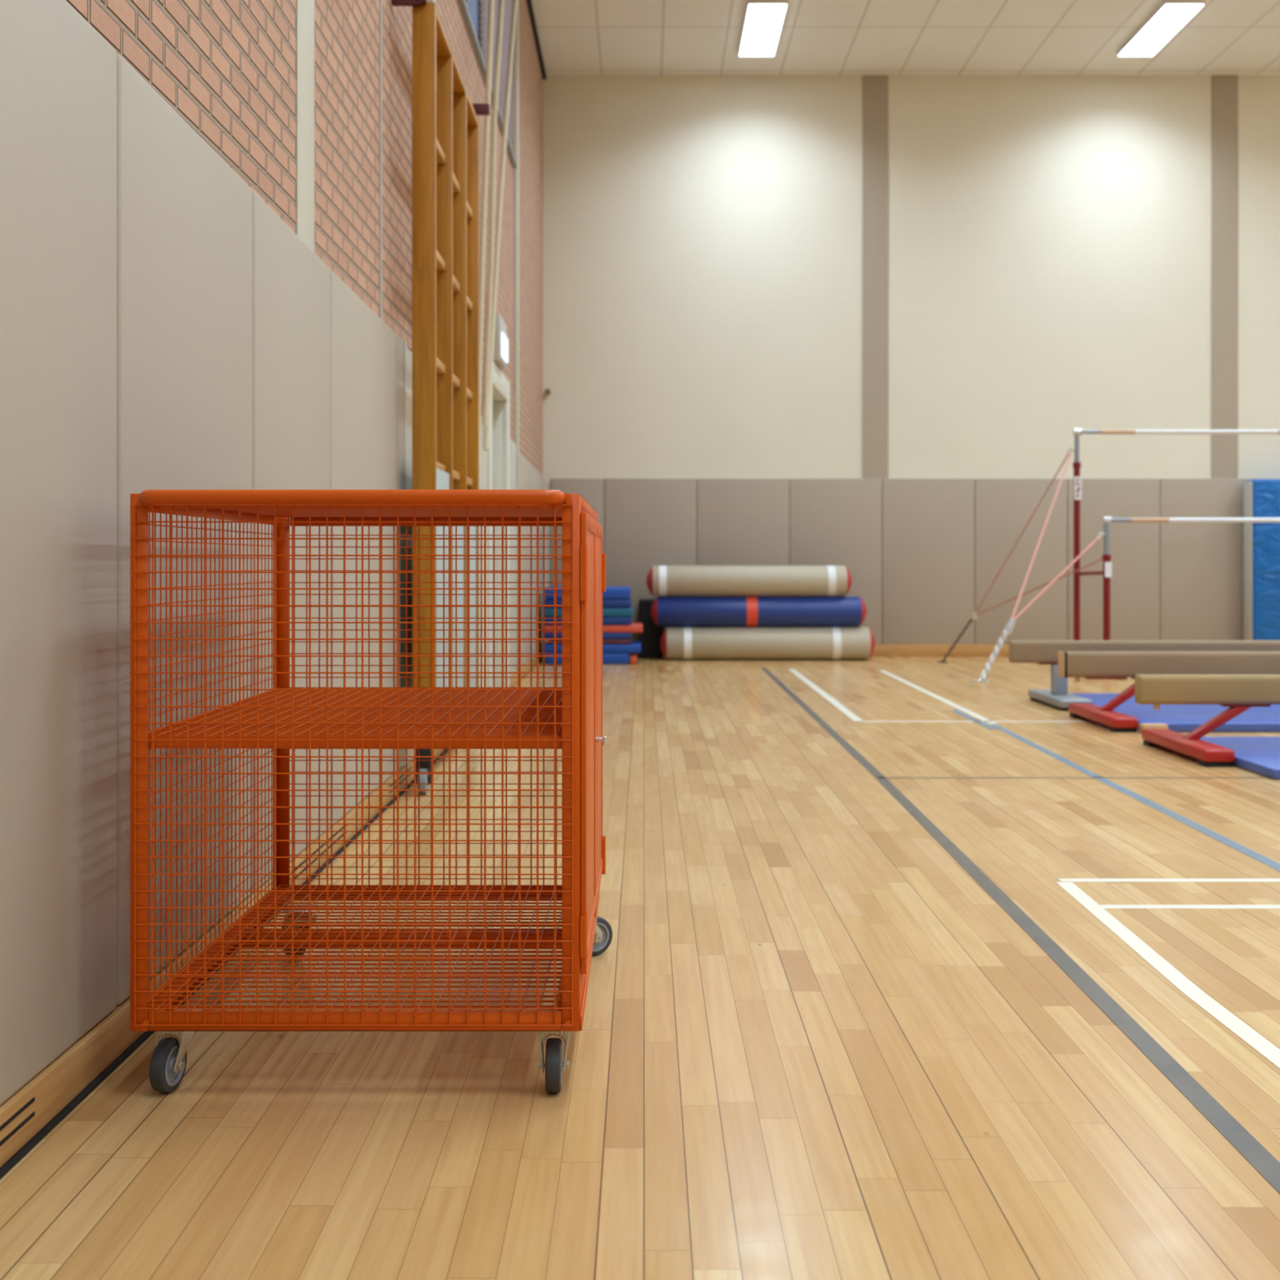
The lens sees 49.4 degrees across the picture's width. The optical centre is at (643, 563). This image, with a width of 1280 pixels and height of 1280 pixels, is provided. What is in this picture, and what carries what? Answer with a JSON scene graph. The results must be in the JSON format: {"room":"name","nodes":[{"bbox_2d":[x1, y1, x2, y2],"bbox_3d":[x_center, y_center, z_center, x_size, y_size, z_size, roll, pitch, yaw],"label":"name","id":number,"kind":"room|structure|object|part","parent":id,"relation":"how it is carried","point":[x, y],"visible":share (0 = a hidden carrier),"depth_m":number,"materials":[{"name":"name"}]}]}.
{"room":"gymnasium","nodes":[
{"label":"gymnasium","id":0,"kind":"room"},
{"bbox_2d":[66,0,542,476],"bbox_3d":[-1.235,-2.118,3.465,0.300,6.235,22.930,0,0,0],"label":"wall","id":1,"kind":"structure","parent":0,"point":[227,68],"depth_m":5.06,"materials":[{"name":"brick"}]},
{"bbox_2d":[0,0,116,1105],"bbox_3d":[-1.073,-0.076,2.326,0.025,1.951,0.962,0,0,0],"label":"pad","id":2,"kind":"object","parent":1,"relation":"attached to","point":[58,74],"visible":1,"depth_m":2.52,"materials":[{"name":"beige fabric"}]},
{"bbox_2d":[115,53,252,1005],"bbox_3d":[-1.073,-0.068,3.297,0.025,1.936,0.960,0,0,0],"label":"pad","id":3,"kind":"object","parent":1,"relation":"attached to","point":[184,216],"visible":0.61,"depth_m":3.21,"materials":[{"name":"beige plastic"}]},
{"bbox_2d":[0,648,545,1179],"bbox_3d":[-1.065,0.950,3.465,0.041,0.100,22.930,0,0,0],"label":"baseboard","id":4,"kind":"structure","parent":1,"relation":"attached to","point":[34,1110],"depth_m":2.66,"materials":[{"name":"brown wood"}]},
{"bbox_2d":[252,191,329,892],"bbox_3d":[-1.073,-0.059,4.249,0.025,1.918,0.924,0,0,0],"label":"pad","id":5,"kind":"object","parent":1,"relation":"attached to","point":[291,283],"visible":0.55,"depth_m":4.23,"materials":[{"name":"beige plastic"}]},
{"bbox_2d":[296,0,314,252],"bbox_3d":[-1.082,-3.118,4.450,0.006,4.235,0.218,0,0,0],"label":"pilaster","id":6,"kind":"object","parent":1,"relation":"attached to","point":[304,8],"depth_m":4.43,"materials":[{"name":"white paint"}]},
{"bbox_2d":[329,269,404,826],"bbox_3d":[-1.073,-0.051,5.438,0.025,1.902,1.434,0,0,0],"label":"pad","id":7,"kind":"object","parent":1,"relation":"attached to","point":[366,357],"visible":0.62,"depth_m":5.19,"materials":[{"name":"beige fabric"}]},
{"bbox_2d":[379,0,382,319],"bbox_3d":[-1.082,-3.107,5.723,0.006,4.255,0.025,0,0,0],"label":"trim","id":8,"kind":"structure","parent":1,"relation":"attached to","point":[380,1],"depth_m":5.71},
{"bbox_2d":[402,339,406,766],"bbox_3d":[-1.072,-0.045,6.190,0.026,1.890,0.050,0,0,0],"label":"trim","id":9,"kind":"structure","parent":1,"relation":"attached to","point":[404,340],"depth_m":6.17,"materials":[{"name":"grey metal"}]},
{"bbox_2d":[406,347,487,762],"bbox_3d":[-1.075,-0.035,7.840,0.019,1.870,3.240,0,0,0],"label":"trim","id":10,"kind":"structure","parent":1,"relation":"attached to","point":[482,453],"depth_m":6.39,"materials":[{"name":"white paint"}]},
{"bbox_2d":[457,0,517,168],"bbox_3d":[-1.177,-4.112,9.375,0.255,1.675,4.350,0,0,0],"label":"window","id":11,"kind":"structure","parent":1,"relation":"in","point":[470,10],"depth_m":9.90,"materials":[{"name":"glass"}]},
{"bbox_3d":[-1.250,-4.130,9.365,0.010,1.520,4.210,0,0,0],"label":"pane","id":12,"kind":"part","parent":11,"relation":"part of","materials":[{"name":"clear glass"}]},
{"bbox_2d":[480,0,488,66],"bbox_3d":[-1.108,-3.659,9.437,0.054,0.510,0.483,0,0,0],"label":"window blind","id":13,"kind":"object","parent":11,"relation":"attached to","point":[484,3],"depth_m":9.52,"materials":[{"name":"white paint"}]},
{"bbox_2d":[491,0,498,88],"bbox_3d":[-1.108,-3.792,10.107,0.054,0.771,0.443,0,0,0],"label":"window blind","id":14,"kind":"object","parent":11,"relation":"attached to","point":[496,2],"depth_m":10.11,"materials":[{"name":"white paint"}]},
{"bbox_2d":[497,0,512,119],"bbox_3d":[-1.108,-4.011,10.873,0.054,1.214,1.088,0,0,0],"label":"window blind","id":15,"kind":"object","parent":11,"relation":"attached to","point":[508,8],"depth_m":10.83,"materials":[{"name":"white paint"}]},
{"bbox_2d":[507,63,513,148],"bbox_3d":[-1.108,-3.763,11.281,0.054,0.717,0.414,0,0,0],"label":"window blind","id":16,"kind":"object","parent":11,"relation":"attached to","point":[510,130],"depth_m":11.37,"materials":[{"name":"white paint"}]},
{"bbox_2d":[487,360,509,687],"bbox_3d":[-1.147,-0.205,10.170,0.197,2.410,1.400,0,0,0],"label":"door","id":17,"kind":"structure","parent":1,"relation":"in","point":[498,453],"depth_m":10.71,"materials":[{"name":"white paint"}]},
{"bbox_2d":[493,314,508,368],"bbox_3d":[-1.038,-1.580,9.960,0.095,0.320,0.480,0,0,0],"label":"emergency light","id":18,"kind":"object","parent":1,"relation":"attached to","point":[500,357],"visible":0.8,"depth_m":9.80,"materials":[{"name":"white plastic"}]},
{"bbox_2d":[509,439,516,676],"bbox_3d":[-1.071,-0.040,11.215,0.028,1.880,0.630,0,0,0],"label":"trim","id":19,"kind":"structure","parent":1,"relation":"attached to","point":[513,446],"depth_m":11.23,"materials":[{"name":"white paint"}]},
{"bbox_2d":[514,0,519,456],"bbox_3d":[-1.067,-3.067,11.645,0.035,4.335,0.090,0,0,0],"label":"trim","id":20,"kind":"structure","parent":1,"relation":"attached to","point":[517,28],"depth_m":11.60,"materials":[{"name":"white paint"}]},
{"bbox_2d":[516,452,532,669],"bbox_3d":[-1.073,-0.026,12.460,0.025,1.853,1.480,0,0,0],"label":"pad","id":21,"kind":"object","parent":1,"relation":"attached to","point":[524,468],"visible":0.45,"depth_m":12.34,"materials":[{"name":"beige plastic"}]},
{"bbox_2d":[526,0,546,79],"bbox_3d":[-1.067,-5.210,3.465,0.037,0.050,22.930,0,0,0],"label":"trim","id":22,"kind":"structure","parent":1,"relation":"attached to","point":[529,3],"depth_m":13.76,"materials":[{"name":"black metal"}]},
{"bbox_2d":[532,466,544,655],"bbox_3d":[-1.073,-0.016,14.030,0.025,1.832,1.660,0,0,0],"label":"pad","id":23,"kind":"object","parent":1,"relation":"attached to","point":[538,481],"visible":0.4,"depth_m":13.75,"materials":[{"name":"beige fabric"}]},
{"bbox_2d":[0,656,1279,1279],"bbox_3d":[6.157,1.049,3.465,15.285,0.101,23.530,0,0,0],"label":"floor","id":24,"kind":"structure","parent":0,"point":[911,968],"depth_m":2.87,"materials":[{"name":"brown wood"}]},
{"bbox_2d":[129,489,612,1093],"bbox_3d":[-0.519,0.432,3.076,0.877,1.135,1.079,0,0,0],"label":"cart","id":25,"kind":"object","parent":24,"relation":"on","point":[568,717],"visible":1,"depth_m":2.63,"materials":[{"name":"orange paint"}]},
{"bbox_3d":[-0.935,0.369,2.597,0.033,0.996,0.040,0,0,0],"label":"corner post","id":26,"kind":"part","parent":25,"relation":"part of","materials":[{"name":"orange metal"}]},
{"bbox_3d":[-0.955,0.374,3.094,0.005,0.961,1.012,0,0,0],"label":"panel","id":27,"kind":"part","parent":25,"relation":"part of","materials":[{"name":"orange paint"}]},
{"bbox_3d":[-0.937,-0.114,3.094,0.030,0.031,0.973,0,0,0],"label":"rail","id":28,"kind":"part","parent":25,"relation":"part of","materials":[{"name":"orange metal"}]},
{"bbox_3d":[-0.932,0.850,3.094,0.040,0.036,0.973,0,0,0],"label":"rail","id":29,"kind":"part","parent":25,"relation":"part of","materials":[{"name":"orange metal"}]},
{"bbox_3d":[-0.935,0.369,3.590,0.033,0.996,0.040,0,0,0],"label":"corner post","id":30,"kind":"part","parent":25,"relation":"part of","materials":[{"name":"orange metal"}]},
{"bbox_2d":[148,687,561,735],"bbox_3d":[-0.535,0.324,3.098,0.817,0.007,1.007,0,0,0],"label":"wire shelf","id":31,"kind":"object","parent":25,"relation":"attached to","point":[283,698],"depth_m":2.99,"materials":[{"name":"orange metal"}]},
{"bbox_3d":[-0.535,-0.115,2.592,0.765,0.028,0.030,0,0,0],"label":"rail","id":32,"kind":"part","parent":25,"relation":"part of","materials":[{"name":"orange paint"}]},
{"bbox_3d":[-0.535,0.849,2.592,0.765,0.036,0.030,0,0,0],"label":"rail","id":33,"kind":"part","parent":25,"relation":"part of","materials":[{"name":"orange metal"}]},
{"bbox_3d":[-0.535,0.855,3.595,0.765,0.036,0.030,0,0,0],"label":"rail","id":34,"kind":"part","parent":25,"relation":"part of","materials":[{"name":"orange metal"}]},
{"bbox_3d":[-0.535,-0.113,3.595,0.765,0.033,0.030,0,0,0],"label":"rail","id":35,"kind":"part","parent":25,"relation":"part of","materials":[{"name":"orange metal"}]},
{"bbox_3d":[-0.535,0.374,3.613,0.813,0.957,0.005,0,0,0],"label":"panel","id":36,"kind":"part","parent":25,"relation":"part of","materials":[{"name":"orange paint"}]},
{"bbox_3d":[-0.136,0.369,2.597,0.033,0.996,0.040,0,0,0],"label":"corner post","id":37,"kind":"part","parent":25,"relation":"part of","materials":[{"name":"orange metal"}]},
{"bbox_3d":[-0.113,0.334,2.837,0.011,0.858,0.509,0,0,0],"label":"door","id":38,"kind":"part","parent":25,"relation":"part of","materials":[{"name":"orange paint"}]},
{"bbox_3d":[-0.134,-0.114,3.094,0.030,0.031,0.973,0,0,0],"label":"rail","id":39,"kind":"part","parent":25,"relation":"part of","materials":[{"name":"orange metal"}]},
{"bbox_3d":[-0.137,0.831,3.094,0.044,0.072,1.029,0,0,0],"label":"rail","id":40,"kind":"part","parent":25,"relation":"part of","materials":[{"name":"orange metal"}]},
{"bbox_3d":[-0.113,0.347,3.353,0.011,0.882,0.509,0,0,0],"label":"door","id":41,"kind":"part","parent":25,"relation":"part of","materials":[{"name":"orange paint"}]},
{"bbox_3d":[-0.096,0.393,3.075,0.025,0.019,0.014,0,0,0],"label":"latch handle","id":42,"kind":"part","parent":25,"relation":"part of","materials":[{"name":"silver metal"}]},
{"bbox_2d":[391,0,489,794],"bbox_3d":[-0.964,-0.755,6.805,0.237,3.510,1.670,0,0,0],"label":"wall bars","id":43,"kind":"object","parent":24,"relation":"on","point":[446,122],"visible":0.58,"depth_m":6.52,"materials":[{"name":"orange wood"}]},
{"bbox_3d":[-0.917,0.155,6.277,0.013,1.150,0.482,0,0,0],"label":"infill panel","id":44,"kind":"part","parent":43,"relation":"part of","materials":[{"name":"white paint"}]},
{"bbox_3d":[-0.917,0.265,6.797,0.013,0.930,0.482,0,0,0],"label":"infill panel","id":45,"kind":"part","parent":43,"relation":"part of","materials":[{"name":"white paint"}]},
{"bbox_3d":[-0.917,0.265,7.317,0.013,0.930,0.482,0,0,0],"label":"infill panel","id":46,"kind":"part","parent":43,"relation":"part of","materials":[{"name":"white paint"}]},
{"bbox_2d":[545,653,629,664],"bbox_3d":[-0.562,0.944,14.036,0.824,0.111,0.620,0,0,0],"label":"foam slab","id":47,"kind":"object","parent":24,"relation":"on","point":[607,658],"visible":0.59,"depth_m":13.73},
{"bbox_2d":[544,640,640,653],"bbox_3d":[-0.516,0.844,14.036,0.967,0.087,0.620,0,0,0],"label":"foam slab","id":48,"kind":"object","parent":47,"relation":"on","point":[635,646],"visible":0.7,"depth_m":13.73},
{"bbox_2d":[544,632,631,639],"bbox_3d":[-0.559,0.720,14.036,0.856,0.063,0.620,0,0,0],"label":"foam slab","id":49,"kind":"object","parent":48,"relation":"on","point":[547,635],"visible":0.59,"depth_m":13.73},
{"bbox_2d":[541,622,642,632],"bbox_3d":[-0.513,0.650,14.036,1.000,0.072,0.620,0,0,0],"label":"board","id":50,"kind":"object","parent":49,"relation":"on","point":[633,627],"visible":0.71,"depth_m":13.73,"materials":[{"name":"red plastic"}]},
{"bbox_2d":[544,617,631,625],"bbox_3d":[-0.556,0.574,14.036,0.863,0.076,0.620,0,0,0],"label":"foam slab","id":51,"kind":"object","parent":50,"relation":"on","point":[606,620],"visible":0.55,"depth_m":13.73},
{"bbox_2d":[544,606,633,617],"bbox_3d":[-0.552,0.489,14.036,0.882,0.090,0.620,0,0,0],"label":"foam slab","id":52,"kind":"object","parent":51,"relation":"on","point":[548,612],"visible":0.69,"depth_m":13.73,"materials":[{"name":"teal plastic"}]},
{"bbox_2d":[544,598,631,608],"bbox_3d":[-0.565,0.401,14.036,0.869,0.083,0.620,0,0,0],"label":"foam slab","id":53,"kind":"object","parent":52,"relation":"on","point":[606,603],"visible":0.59,"depth_m":13.73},
{"bbox_2d":[544,586,631,599],"bbox_3d":[-0.559,0.300,14.036,0.843,0.116,0.620,0,0,0],"label":"foam slab","id":54,"kind":"object","parent":53,"relation":"on","point":[611,593],"visible":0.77,"depth_m":13.73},
{"bbox_2d":[549,636,631,644],"bbox_3d":[-0.529,0.776,14.036,0.810,0.045,0.620,0,0,0],"label":"board","id":55,"kind":"object","parent":48,"relation":"on","point":[604,641],"visible":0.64,"depth_m":13.73,"materials":[{"name":"plastic"}]},
{"bbox_2d":[630,653,636,664],"bbox_3d":[-0.105,0.958,13.876,0.065,0.085,0.300,0,0,0],"label":"block","id":56,"kind":"object","parent":24,"relation":"on","point":[633,656],"visible":1,"depth_m":13.73,"materials":[{"name":"red plastic"}]},
{"bbox_2d":[638,598,663,658],"bbox_3d":[0.076,0.690,14.730,0.264,0.620,0.300,0,0,0],"label":"block","id":57,"kind":"object","parent":24,"relation":"on","point":[650,637],"visible":0.75,"depth_m":14.58,"materials":[{"name":"black plastic"}]},
{"bbox_2d":[660,626,875,660],"bbox_3d":[1.272,0.828,14.350,2.212,0.346,0.346,0,0,0],"label":"rolled mat","id":58,"kind":"object","parent":24,"relation":"on","point":[677,643],"visible":1,"depth_m":14.20,"materials":[{"name":"beige plastic"}]},
{"bbox_2d":[650,596,866,626],"bbox_3d":[1.182,0.499,14.350,2.219,0.312,0.312,0,0,0],"label":"rolled mat","id":59,"kind":"object","parent":58,"relation":"on","point":[665,611],"visible":1,"depth_m":14.22,"materials":[{"name":"blue plastic"}]},
{"bbox_2d":[646,565,852,596],"bbox_3d":[1.083,0.184,14.350,2.116,0.318,0.318,0,0,0],"label":"rolled mat","id":60,"kind":"object","parent":59,"relation":"on","point":[661,580],"visible":1,"depth_m":14.21,"materials":[{"name":"beige plastic"}]},
{"bbox_2d":[1070,693,1137,703],"bbox_3d":[5.030,0.974,9.768,3.940,0.052,0.765,0,0,0],"label":"floor mat","id":61,"kind":"object","parent":24,"relation":"on","point":[1096,698],"visible":0.14,"depth_m":9.81,"materials":[{"name":"blue plastic"}]},
{"bbox_2d":[937,428,1279,683],"bbox_3d":[4.660,-0.131,12.835,3.820,2.296,2.430,0,0,0],"label":"bars","id":62,"kind":"object","parent":24,"relation":"on","point":[1106,572],"visible":0.88,"depth_m":12.91,"materials":[{"name":"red metal"}]},
{"bbox_3d":[3.144,0.768,13.951,0.340,0.484,0.036,0,0,19],"label":"chain","id":63,"kind":"part","parent":62,"relation":"part of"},
{"bbox_3d":[2.830,0.994,11.700,0.160,0.012,0.160,0,0,0],"label":"anchor plate","id":64,"kind":"part","parent":62,"relation":"part of","materials":[{"name":"metal"}]},
{"bbox_3d":[2.979,0.763,11.798,0.412,0.508,0.059,0,0,-33],"label":"chain","id":65,"kind":"part","parent":62,"relation":"part of","materials":[{"name":"silver metal"}]},
{"bbox_3d":[4.107,0.028,13.200,0.060,1.865,0.060,0,0,0],"label":"post","id":66,"kind":"part","parent":62,"relation":"part of","materials":[{"name":"red metal"}]},
{"bbox_3d":[4.107,-1.100,13.200,0.046,0.290,0.046,0,0,0],"label":"post","id":67,"kind":"part","parent":62,"relation":"part of","materials":[{"name":"grey metal"}]},
{"bbox_3d":[4.107,-0.710,13.168,0.068,0.220,0.004,0,0,0],"label":"label plate","id":68,"kind":"part","parent":62,"relation":"part of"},
{"bbox_3d":[4.107,0.465,12.350,0.062,0.990,0.062,0,0,0],"label":"post","id":69,"kind":"part","parent":62,"relation":"part of","materials":[{"name":"red metal"}]},
{"bbox_3d":[4.107,-0.229,12.350,0.052,0.307,0.052,0,0,0],"label":"post","id":70,"kind":"part","parent":62,"relation":"part of","materials":[{"name":"grey metal"}]},
{"bbox_3d":[4.111,0.058,12.317,0.060,0.135,0.004,0,0,0],"label":"label plate","id":71,"kind":"part","parent":62,"relation":"part of","materials":[{"name":"white plastic"}]},
{"bbox_3d":[5.332,-1.245,13.200,1.350,0.043,0.043,0,0,0],"label":"rail","id":72,"kind":"part","parent":62,"relation":"part of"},
{"bbox_3d":[5.332,-0.382,12.350,1.350,0.043,0.043,0,0,0],"label":"rail","id":73,"kind":"part","parent":62,"relation":"part of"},
{"bbox_2d":[1008,640,1279,711],"bbox_3d":[5.080,0.772,9.800,5.000,0.455,0.800,0,0,0],"label":"beam","id":74,"kind":"structure","parent":24,"relation":"on","point":[1038,651],"depth_m":9.75,"materials":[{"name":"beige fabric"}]},
{"bbox_3d":[2.925,0.815,9.800,0.104,0.230,0.060,0,0,0],"label":"leg","id":75,"kind":"part","parent":74,"relation":"part of","materials":[{"name":"grey metal"}]},
{"bbox_2d":[1138,723,1168,733],"bbox_3d":[2.992,0.973,8.170,0.148,0.055,0.070,0,0,0],"label":"wooden block","id":76,"kind":"object","parent":24,"relation":"on","point":[1141,726],"visible":0.62,"depth_m":8.13,"materials":[{"name":"brown wood"}]},
{"bbox_2d":[1057,650,1279,732],"bbox_3d":[5.092,0.774,8.650,5.006,0.452,0.880,0,0,0],"label":"beam","id":77,"kind":"structure","parent":24,"relation":"on","point":[1077,664],"depth_m":8.60,"materials":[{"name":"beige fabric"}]},
{"bbox_3d":[3.005,0.819,8.650,0.384,0.223,0.060,0,0,0],"label":"leg","id":78,"kind":"part","parent":77,"relation":"part of","materials":[{"name":"red metal"}]},
{"bbox_2d":[1092,703,1279,732],"bbox_3d":[4.978,0.973,8.800,4.045,0.055,1.160,0,0,0],"label":"floor mat","id":79,"kind":"object","parent":24,"relation":"on","point":[1179,717],"visible":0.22,"depth_m":8.54,"materials":[{"name":"blue plastic"}]},
{"bbox_2d":[1134,674,1279,766],"bbox_3d":[5.072,0.791,7.250,5.000,0.418,0.880,0,0,0],"label":"beam","id":80,"kind":"structure","parent":24,"relation":"on","point":[1239,693],"depth_m":7.20,"materials":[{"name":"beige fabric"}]},
{"bbox_3d":[2.982,0.832,7.250,0.384,0.196,0.060,0,0,0],"label":"leg","id":81,"kind":"part","parent":80,"relation":"part of","materials":[{"name":"red metal"}]},
{"bbox_2d":[1199,737,1279,779],"bbox_3d":[4.952,0.975,7.020,4.095,0.050,1.200,0,0,0],"label":"floor mat","id":82,"kind":"object","parent":24,"relation":"on","point":[1258,755],"visible":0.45,"depth_m":6.99,"materials":[{"name":"blue plastic"}]},
{"bbox_2d":[1243,479,1279,639],"bbox_3d":[7.597,0.058,14.732,2.406,1.885,0.255,0,0,0],"label":"mat","id":83,"kind":"object","parent":24,"relation":"on","point":[1261,497],"visible":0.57,"depth_m":14.61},
{"bbox_3d":[6.399,0.055,14.742,0.010,1.830,0.215,0,0,0],"label":"panel","id":84,"kind":"part","parent":83,"relation":"part of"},
{"bbox_2d":[531,0,1279,75],"bbox_3d":[6.157,-5.285,3.465,15.285,0.100,23.530,0,0,0],"label":"ceiling","id":85,"kind":"structure","parent":0,"point":[576,37],"depth_m":13.85,"materials":[{"name":"tile"}]},
{"bbox_2d":[479,0,494,448],"bbox_3d":[-0.910,-2.968,8.500,0.254,4.537,0.034,0,0,0],"label":"rope","id":86,"kind":"object","parent":85,"relation":"hanging from","point":[491,8],"visible":0.75,"depth_m":8.49,"materials":[{"name":"beige fabric"}]},
{"bbox_2d":[482,0,504,426],"bbox_3d":[-0.950,-3.068,9.100,0.214,4.336,0.034,0,0,0],"label":"rope","id":87,"kind":"object","parent":85,"relation":"hanging from","point":[500,11],"visible":1,"depth_m":9.09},
{"bbox_2d":[484,0,517,450],"bbox_3d":[-0.998,-2.991,9.565,0.141,4.490,0.758,0,0,15],"label":"rope","id":88,"kind":"object","parent":85,"relation":"hanging from","point":[486,434],"visible":0.84,"depth_m":9.65,"materials":[{"name":"fabric"}]},
{"bbox_2d":[738,0,787,56],"bbox_3d":[1.150,-5.206,13.560,0.370,0.058,1.320,0,0,0],"label":"ceiling lamp","id":89,"kind":"object","parent":85,"relation":"attached to","point":[763,20],"visible":1,"depth_m":13.44,"materials":[{"name":"white plastic"}]},
{"bbox_2d":[1117,0,1204,56],"bbox_3d":[5.020,-5.206,13.560,0.370,0.058,1.320,0,0,0],"label":"ceiling lamp","id":90,"kind":"object","parent":85,"relation":"attached to","point":[1171,15],"visible":1,"depth_m":13.45,"materials":[{"name":"white plastic"}]},
{"bbox_2d":[542,75,1279,644],"bbox_3d":[6.157,-2.118,15.030,15.285,6.235,0.200,0,0,0],"label":"wall","id":91,"kind":"structure","parent":0,"point":[1050,236],"depth_m":14.93,"materials":[{"name":"beige paint"}]},
{"bbox_2d":[544,388,551,395],"bbox_3d":[-1.030,-1.830,14.895,0.066,0.066,0.070,0,0,0],"label":"wall hook","id":92,"kind":"object","parent":91,"relation":"attached to","point":[547,391],"visible":1,"depth_m":14.86,"materials":[{"name":"gold metal"}]},
{"bbox_2d":[551,478,604,586],"bbox_3d":[-0.713,-0.018,14.915,0.568,1.777,0.029,0,0,0],"label":"pad","id":93,"kind":"object","parent":91,"relation":"attached to","point":[592,490],"visible":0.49,"depth_m":14.90,"materials":[{"name":"beige fabric"}]},
{"bbox_2d":[604,478,696,640],"bbox_3d":[0.071,-0.018,14.915,0.986,1.777,0.029,0,0,0],"label":"pad","id":94,"kind":"object","parent":91,"relation":"attached to","point":[649,522],"visible":0.56,"depth_m":14.90,"materials":[{"name":"beige fabric"}]},
{"bbox_2d":[697,478,789,596],"bbox_3d":[1.063,-0.018,14.915,0.986,1.777,0.029,0,0,0],"label":"pad","id":95,"kind":"object","parent":91,"relation":"attached to","point":[741,522],"visible":0.51,"depth_m":14.90,"materials":[{"name":"beige fabric"}]},
{"bbox_2d":[629,644,1008,656],"bbox_3d":[6.207,0.935,14.915,14.585,0.130,0.030,0,0,0],"label":"baseboard","id":96,"kind":"structure","parent":91,"relation":"attached to","point":[880,650],"depth_m":14.90,"materials":[{"name":"brown wood"}]},
{"bbox_2d":[789,478,881,644],"bbox_3d":[2.056,-0.018,14.915,0.986,1.777,0.029,0,0,0],"label":"pad","id":97,"kind":"object","parent":91,"relation":"attached to","point":[833,522],"visible":0.74,"depth_m":14.90,"materials":[{"name":"beige fabric"}]},
{"bbox_2d":[862,75,888,479],"bbox_3d":[2.482,-3.067,14.924,0.275,4.335,0.012,0,0,0],"label":"pilaster","id":98,"kind":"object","parent":91,"relation":"attached to","point":[875,87],"depth_m":14.92,"materials":[{"name":"brown paint"}]},
{"bbox_2d":[882,478,974,644],"bbox_3d":[3.048,-0.018,14.915,0.986,1.777,0.029,0,0,0],"label":"pad","id":99,"kind":"object","parent":91,"relation":"attached to","point":[928,524],"visible":1,"depth_m":14.90,"materials":[{"name":"beige plastic"}]},
{"bbox_2d":[974,478,1066,644],"bbox_3d":[4.041,-0.018,14.915,0.986,1.777,0.029,0,0,0],"label":"pad","id":100,"kind":"object","parent":91,"relation":"attached to","point":[1003,507],"visible":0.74,"depth_m":14.90,"materials":[{"name":"beige fabric"}]},
{"bbox_2d":[1066,478,1159,639],"bbox_3d":[5.033,-0.018,14.915,0.986,1.777,0.029,0,0,0],"label":"pad","id":101,"kind":"object","parent":91,"relation":"attached to","point":[1134,547],"visible":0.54,"depth_m":14.90,"materials":[{"name":"beige fabric"}]},
{"bbox_2d":[1160,478,1252,639],"bbox_3d":[6.026,-0.018,14.915,0.986,1.777,0.029,0,0,0],"label":"pad","id":102,"kind":"object","parent":91,"relation":"attached to","point":[1202,563],"visible":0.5,"depth_m":14.90,"materials":[{"name":"beige fabric"}]},
{"bbox_2d":[1211,75,1238,478],"bbox_3d":[6.230,-3.067,14.924,0.280,4.335,0.012,0,0,0],"label":"pilaster","id":103,"kind":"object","parent":91,"relation":"attached to","point":[1224,88],"depth_m":14.92,"materials":[{"name":"brown paint"}]},
{"bbox_2d":[1252,478,1279,479],"bbox_3d":[7.018,-0.018,14.915,0.986,1.777,0.029,0,0,0],"label":"pad","id":104,"kind":"object","parent":91,"relation":"attached to","point":[1252,478],"visible":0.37,"depth_m":14.90,"materials":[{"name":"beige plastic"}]}
]}

